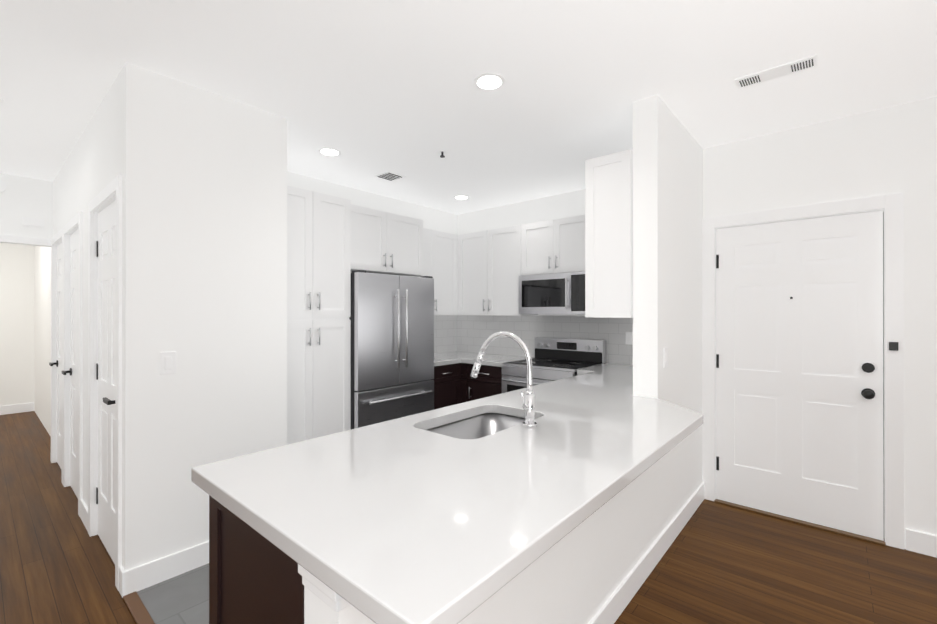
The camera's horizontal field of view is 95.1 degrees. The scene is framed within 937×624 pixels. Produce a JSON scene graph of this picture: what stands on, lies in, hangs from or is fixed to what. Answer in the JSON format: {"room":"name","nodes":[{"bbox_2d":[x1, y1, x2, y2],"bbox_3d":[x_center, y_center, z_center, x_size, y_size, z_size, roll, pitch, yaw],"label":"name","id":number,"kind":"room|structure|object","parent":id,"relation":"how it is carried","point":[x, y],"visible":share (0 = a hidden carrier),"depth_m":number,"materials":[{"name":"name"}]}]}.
{"room":"kitchen","nodes":[
{"label":"kitchen","id":0,"kind":"room"},
{"bbox_2d":[0,243,31,405],"bbox_3d":[-6.856,0.089,5.420,0.100,2.640,9.200,0,0,41],"label":"wall","id":1,"kind":"structure","parent":0,"point":[25,322],"depth_m":5.97,"materials":[{"name":"white paint"}]},
{"bbox_2d":[0,402,33,414],"bbox_3d":[-6.891,1.346,5.290,0.014,0.125,2.160,0,0,41],"label":"baseboard","id":2,"kind":"structure","parent":1,"relation":"attached to","point":[24,407],"depth_m":5.97,"materials":[{"name":"white wood"}]},
{"bbox_2d":[0,173,52,246],"bbox_3d":[-5.501,0.084,2.331,0.110,2.640,6.300,0,0,41],"label":"wall","id":3,"kind":"structure","parent":0,"point":[20,197],"depth_m":3.92,"materials":[{"name":"white paint"}]},
{"bbox_2d":[0,180,5,192],"bbox_3d":[-4.159,-1.114,3.777,0.030,0.120,0.120,0,0,41],"label":"smoke detector","id":4,"kind":"object","parent":3,"relation":"attached to","point":[2,184],"depth_m":3.79,"materials":[{"name":"white plastic"}]},
{"bbox_2d":[0,211,82,516],"bbox_3d":[-3.646,0.357,3.096,1.695,2.095,1.114,0,0,41],"label":"door frame","id":5,"kind":"structure","parent":3,"relation":"attached to","point":[63,235],"depth_m":3.45,"materials":[{"name":"white wood"}]},
{"bbox_2d":[32,246,50,436],"bbox_3d":[-5.034,0.088,5.179,2.910,2.640,0.100,0,0,41],"label":"wall","id":6,"kind":"structure","parent":0,"point":[41,256],"depth_m":5.47,"materials":[{"name":"white paint"}]},
{"bbox_2d":[137,563,208,623],"bbox_3d":[-0.241,1.403,3.213,2.750,0.005,3.480,0,0,41],"label":"floor","id":7,"kind":"structure","parent":0,"point":[183,598],"depth_m":2.09,"materials":[{"name":"grey tile"}]},
{"bbox_2d":[209,495,303,623],"bbox_3d":[-0.387,0.965,1.422,0.594,0.862,0.660,0,0,41],"label":"base cabinet","id":8,"kind":"object","parent":7,"relation":"on","point":[255,577],"visible":0.04,"depth_m":1.14,"materials":[{"name":"brown wood"}]},
{"bbox_2d":[191,363,702,623],"bbox_3d":[0.631,0.512,2.400,1.205,0.045,3.559,0,0,41],"label":"countertop","id":9,"kind":"structure","parent":8,"relation":"on","point":[410,519],"depth_m":1.19,"materials":[{"name":"white stone"}]},
{"bbox_2d":[427,413,524,438],"bbox_3d":[0.061,0.635,1.958,0.420,0.200,0.645,0,0,41],"label":"sink","id":10,"kind":"object","parent":9,"relation":"in","point":[480,426],"visible":0.08,"depth_m":2.20,"materials":[{"name":"silver metal"}]},
{"bbox_2d":[470,331,536,427],"bbox_3d":[0.132,0.288,1.920,0.362,0.402,0.110,0,0,41],"label":"faucet","id":11,"kind":"object","parent":9,"relation":"on","point":[528,403],"visible":1,"depth_m":1.83,"materials":[{"name":"silver metal"}]},
{"bbox_2d":[287,185,350,444],"bbox_3d":[-1.406,0.252,3.388,0.750,2.294,0.652,0,0,41],"label":"pantry cabinet","id":12,"kind":"object","parent":7,"relation":"on","point":[318,314],"visible":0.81,"depth_m":3.19,"materials":[{"name":"white wood"}]},
{"bbox_2d":[349,270,433,428],"bbox_3d":[-0.853,0.537,3.909,0.796,1.738,0.840,0,0,41],"label":"refrigerator","id":13,"kind":"object","parent":7,"relation":"on","point":[391,318],"visible":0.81,"depth_m":3.61,"materials":[{"name":"grey metal"}]},
{"bbox_2d":[430,363,502,409],"bbox_3d":[-0.067,0.970,4.599,1.189,0.862,1.144,0,0,41],"label":"base cabinet","id":14,"kind":"object","parent":7,"relation":"on","point":[454,384],"depth_m":4.39,"materials":[{"name":"black wood"}]},
{"bbox_2d":[434,351,534,366],"bbox_3d":[-0.067,0.516,4.600,1.189,0.045,1.144,0,0,41],"label":"countertop","id":15,"kind":"structure","parent":14,"relation":"on","point":[456,357],"depth_m":4.55,"materials":[{"name":"white stone"}]},
{"bbox_2d":[502,337,605,392],"bbox_3d":[0.801,0.839,4.106,0.756,1.135,0.727,0,0,41],"label":"range","id":16,"kind":"object","parent":7,"relation":"on","point":[554,359],"visible":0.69,"depth_m":4.10,"materials":[{"name":"grey metal"}]},
{"bbox_2d":[287,171,456,234],"bbox_3d":[-1.063,0.087,4.442,0.100,2.640,2.700,0,0,41],"label":"wall","id":17,"kind":"structure","parent":0,"point":[437,220],"depth_m":4.53,"materials":[{"name":"white paint"}]},
{"bbox_2d":[351,204,457,314],"bbox_3d":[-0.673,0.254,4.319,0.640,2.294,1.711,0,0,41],"label":"upper cabinet","id":18,"kind":"object","parent":17,"relation":"attached to","point":[383,242],"visible":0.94,"depth_m":4.01,"materials":[{"name":"white wood"}]},
{"bbox_2d":[434,315,457,352],"bbox_3d":[-0.524,0.292,4.986,0.004,0.504,1.110,0,0,41],"label":"tile backsplash","id":19,"kind":"structure","parent":17,"relation":"attached to","point":[445,326],"depth_m":5.26,"materials":[{"name":"white tile"}]},
{"bbox_2d":[0,411,936,623],"bbox_3d":[-1.675,1.451,0.936,14.000,0.100,9.200,0,0,41],"label":"floor","id":20,"kind":"structure","parent":0,"point":[718,563],"depth_m":2.33,"materials":[{"name":"brown wood"}]},
{"bbox_2d":[80,499,87,530],"bbox_3d":[-2.533,1.342,2.833,0.320,0.125,0.014,0,0,41],"label":"baseboard","id":21,"kind":"structure","parent":20,"relation":"on","point":[83,508],"depth_m":2.83,"materials":[{"name":"white wood"}]},
{"bbox_2d":[123,591,154,623],"bbox_3d":[-1.252,1.398,1.754,1.150,0.010,0.054,0,0,41],"label":"trim","id":22,"kind":"structure","parent":20,"relation":"on","point":[137,608],"depth_m":2.01,"materials":[{"name":"brown wood"}]},
{"bbox_2d":[119,541,208,597],"bbox_3d":[-1.432,1.341,2.422,0.024,0.125,0.834,0,0,41],"label":"baseboard","id":23,"kind":"structure","parent":20,"relation":"on","point":[162,569],"depth_m":2.22,"materials":[{"name":"white wood"}]},
{"bbox_2d":[53,62,286,570],"bbox_3d":[-2.548,0.085,3.399,2.960,2.640,0.820,0,0,41],"label":"wall block","id":24,"kind":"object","parent":20,"relation":"on","point":[202,172],"visible":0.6,"depth_m":2.36,"materials":[{"name":"white paint"}]},
{"bbox_2d":[49,243,61,467],"bbox_3d":[-3.599,0.389,3.780,0.678,2.013,0.094,0,0,41],"label":"hall door","id":25,"kind":"structure","parent":24,"relation":"attached to","point":[58,363],"depth_m":3.90,"materials":[{"name":"white wood"}]},
{"bbox_2d":[62,230,77,497],"bbox_3d":[-2.960,0.389,3.228,0.688,2.013,0.094,0,0,41],"label":"hall door","id":26,"kind":"structure","parent":24,"relation":"attached to","point":[73,371],"depth_m":3.34,"materials":[{"name":"white wood"}]},
{"bbox_2d":[88,175,121,590],"bbox_3d":[-2.077,0.356,2.453,0.860,2.095,0.035,0,0,41],"label":"door frame","id":27,"kind":"structure","parent":24,"relation":"attached to","point":[102,197],"depth_m":2.59,"materials":[{"name":"white wood"}]},
{"bbox_2d":[96,200,115,563],"bbox_3d":[-2.071,0.387,2.459,0.718,2.013,0.094,0,0,41],"label":"hall door","id":28,"kind":"structure","parent":24,"relation":"attached to","point":[106,363],"depth_m":2.52,"materials":[{"name":"white wood"}]},
{"bbox_2d":[160,351,175,374],"bbox_3d":[-1.576,0.268,2.250,0.010,0.116,0.072,0,0,41],"label":"light switch","id":29,"kind":"object","parent":24,"relation":"attached to","point":[167,362],"visible":1,"depth_m":2.25,"materials":[{"name":"white plastic"}]},
{"bbox_2d":[0,0,936,214],"bbox_3d":[-1.675,-1.289,0.940,14.000,0.100,9.200,0,0,41],"label":"ceiling","id":30,"kind":"structure","parent":0,"point":[369,90],"depth_m":2.21,"materials":[{"name":"white paint"}]},
{"bbox_2d":[318,148,340,155],"bbox_3d":[-1.070,-1.232,3.306,0.170,0.006,0.170,0,0,41],"label":"recessed light","id":31,"kind":"object","parent":30,"relation":"in","point":[329,151],"visible":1,"depth_m":3.30,"materials":[{"name":"white"}]},
{"bbox_2d":[375,171,405,180],"bbox_3d":[-0.711,-1.229,3.888,0.200,0.008,0.200,0,0,41],"label":"ceiling vent","id":32,"kind":"object","parent":30,"relation":"in","point":[389,176],"visible":0.96,"depth_m":3.88,"materials":[{"name":"white metal"}]},
{"bbox_2d":[439,150,445,157],"bbox_3d":[-0.201,-1.215,3.301,0.060,0.040,0.060,0,0,41],"label":"sprinkler","id":33,"kind":"object","parent":30,"relation":"attached to","point":[442,152],"visible":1,"depth_m":3.29,"materials":[{"name":"white metal"}]},
{"bbox_2d":[454,195,468,199],"bbox_3d":[-0.076,-1.230,4.608,0.170,0.006,0.170,0,0,41],"label":"recessed light","id":34,"kind":"object","parent":30,"relation":"in","point":[461,197],"visible":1,"depth_m":4.59,"materials":[{"name":"white"}]},
{"bbox_2d":[474,73,504,90],"bbox_3d":[0.112,-1.233,2.303,0.170,0.006,0.170,0,0,41],"label":"recessed light","id":35,"kind":"object","parent":30,"relation":"in","point":[489,81],"visible":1,"depth_m":2.29,"materials":[{"name":"white plastic"}]},
{"bbox_2d":[734,54,817,89],"bbox_3d":[1.579,-1.232,2.211,0.340,0.009,0.120,0,0,41],"label":"ceiling vent","id":36,"kind":"object","parent":30,"relation":"in","point":[796,66],"visible":1,"depth_m":2.20,"materials":[{"name":"white metal"}]},
{"bbox_2d":[304,95,702,623],"bbox_3d":[0.864,0.084,2.299,0.140,2.640,3.620,0,0,41],"label":"wall","id":37,"kind":"structure","parent":0,"point":[667,216],"depth_m":2.47,"materials":[{"name":"white paint"}]},
{"bbox_2d":[298,564,350,611],"bbox_3d":[0.355,0.573,1.685,0.152,0.075,2.072,0,0,41],"label":"trim","id":38,"kind":"structure","parent":37,"relation":"attached to","point":[329,597],"depth_m":0.89,"materials":[{"name":"white wood"}]},
{"bbox_2d":[585,149,632,317],"bbox_3d":[1.223,-0.460,3.048,0.284,0.990,1.159,0,0,41],"label":"upper cabinet","id":39,"kind":"object","parent":37,"relation":"attached to","point":[609,236],"visible":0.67,"depth_m":2.61,"materials":[{"name":"white wood"}]},
{"bbox_2d":[589,482,704,623],"bbox_3d":[0.754,1.341,2.052,0.014,0.125,3.134,0,0,41],"label":"baseboard","id":40,"kind":"structure","parent":37,"relation":"attached to","point":[618,601],"depth_m":2.25,"materials":[{"name":"white wood"}]},
{"bbox_2d":[664,347,667,367],"bbox_3d":[1.170,0.269,2.536,0.010,0.116,0.072,0,0,41],"label":"light switch","id":41,"kind":"object","parent":37,"relation":"attached to","point":[666,357],"visible":1,"depth_m":2.52,"materials":[{"name":"white plastic"}]},
{"bbox_2d":[457,189,584,315],"bbox_3d":[0.888,0.087,4.605,2.840,2.640,0.100,0,0,41],"label":"wall","id":42,"kind":"structure","parent":0,"point":[563,205],"depth_m":4.75,"materials":[{"name":"white paint"}]},
{"bbox_2d":[458,215,584,315],"bbox_3d":[0.771,-0.428,4.382,2.135,0.930,0.379,0,0,41],"label":"upper cabinet","id":43,"kind":"object","parent":42,"relation":"attached to","point":[494,265],"visible":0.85,"depth_m":4.49,"materials":[{"name":"white wood"}]},
{"bbox_2d":[519,271,584,313],"bbox_3d":[0.903,-0.173,4.225,0.752,0.390,0.444,0,0,41],"label":"microwave","id":44,"kind":"object","parent":43,"relation":"attached to","point":[557,293],"visible":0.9,"depth_m":4.08,"materials":[{"name":"grey metal"}]},
{"bbox_2d":[458,315,632,364],"bbox_3d":[0.892,0.291,4.532,2.740,0.504,0.004,0,0,41],"label":"tile backsplash","id":45,"kind":"structure","parent":42,"relation":"attached to","point":[465,333],"depth_m":4.65,"materials":[{"name":"white tile"}]},
{"bbox_2d":[626,332,632,344],"bbox_3d":[1.500,0.246,3.996,0.072,0.116,0.010,0,0,41],"label":"outlet","id":46,"kind":"object","parent":45,"relation":"attached to","point":[629,338],"visible":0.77,"depth_m":3.99,"materials":[{"name":"white plastic"}]},
{"bbox_2d":[703,96,936,548],"bbox_3d":[4.044,0.082,1.359,5.900,2.640,0.120,0,0,41],"label":"wall","id":47,"kind":"structure","parent":0,"point":[887,151],"depth_m":2.58,"materials":[{"name":"white paint"}]},
{"bbox_2d":[716,211,883,540],"bbox_3d":[2.176,0.388,2.890,0.896,2.010,0.116,0,0,41],"label":"entry door","id":48,"kind":"structure","parent":47,"relation":"in","point":[799,369],"depth_m":2.86,"materials":[{"name":"white wood"}]},
{"bbox_2d":[702,193,903,549],"bbox_3d":[2.171,0.349,2.885,1.070,2.110,0.046,0,0,41],"label":"door frame","id":49,"kind":"structure","parent":47,"relation":"attached to","point":[891,206],"depth_m":2.60,"materials":[{"name":"white painted wood"}]},
{"bbox_2d":[905,528,936,557],"bbox_3d":[4.406,1.339,0.955,4.825,0.125,0.014,0,0,41],"label":"baseboard","id":50,"kind":"structure","parent":47,"relation":"attached to","point":[915,541],"depth_m":2.49,"materials":[{"name":"white wood"}]}
]}

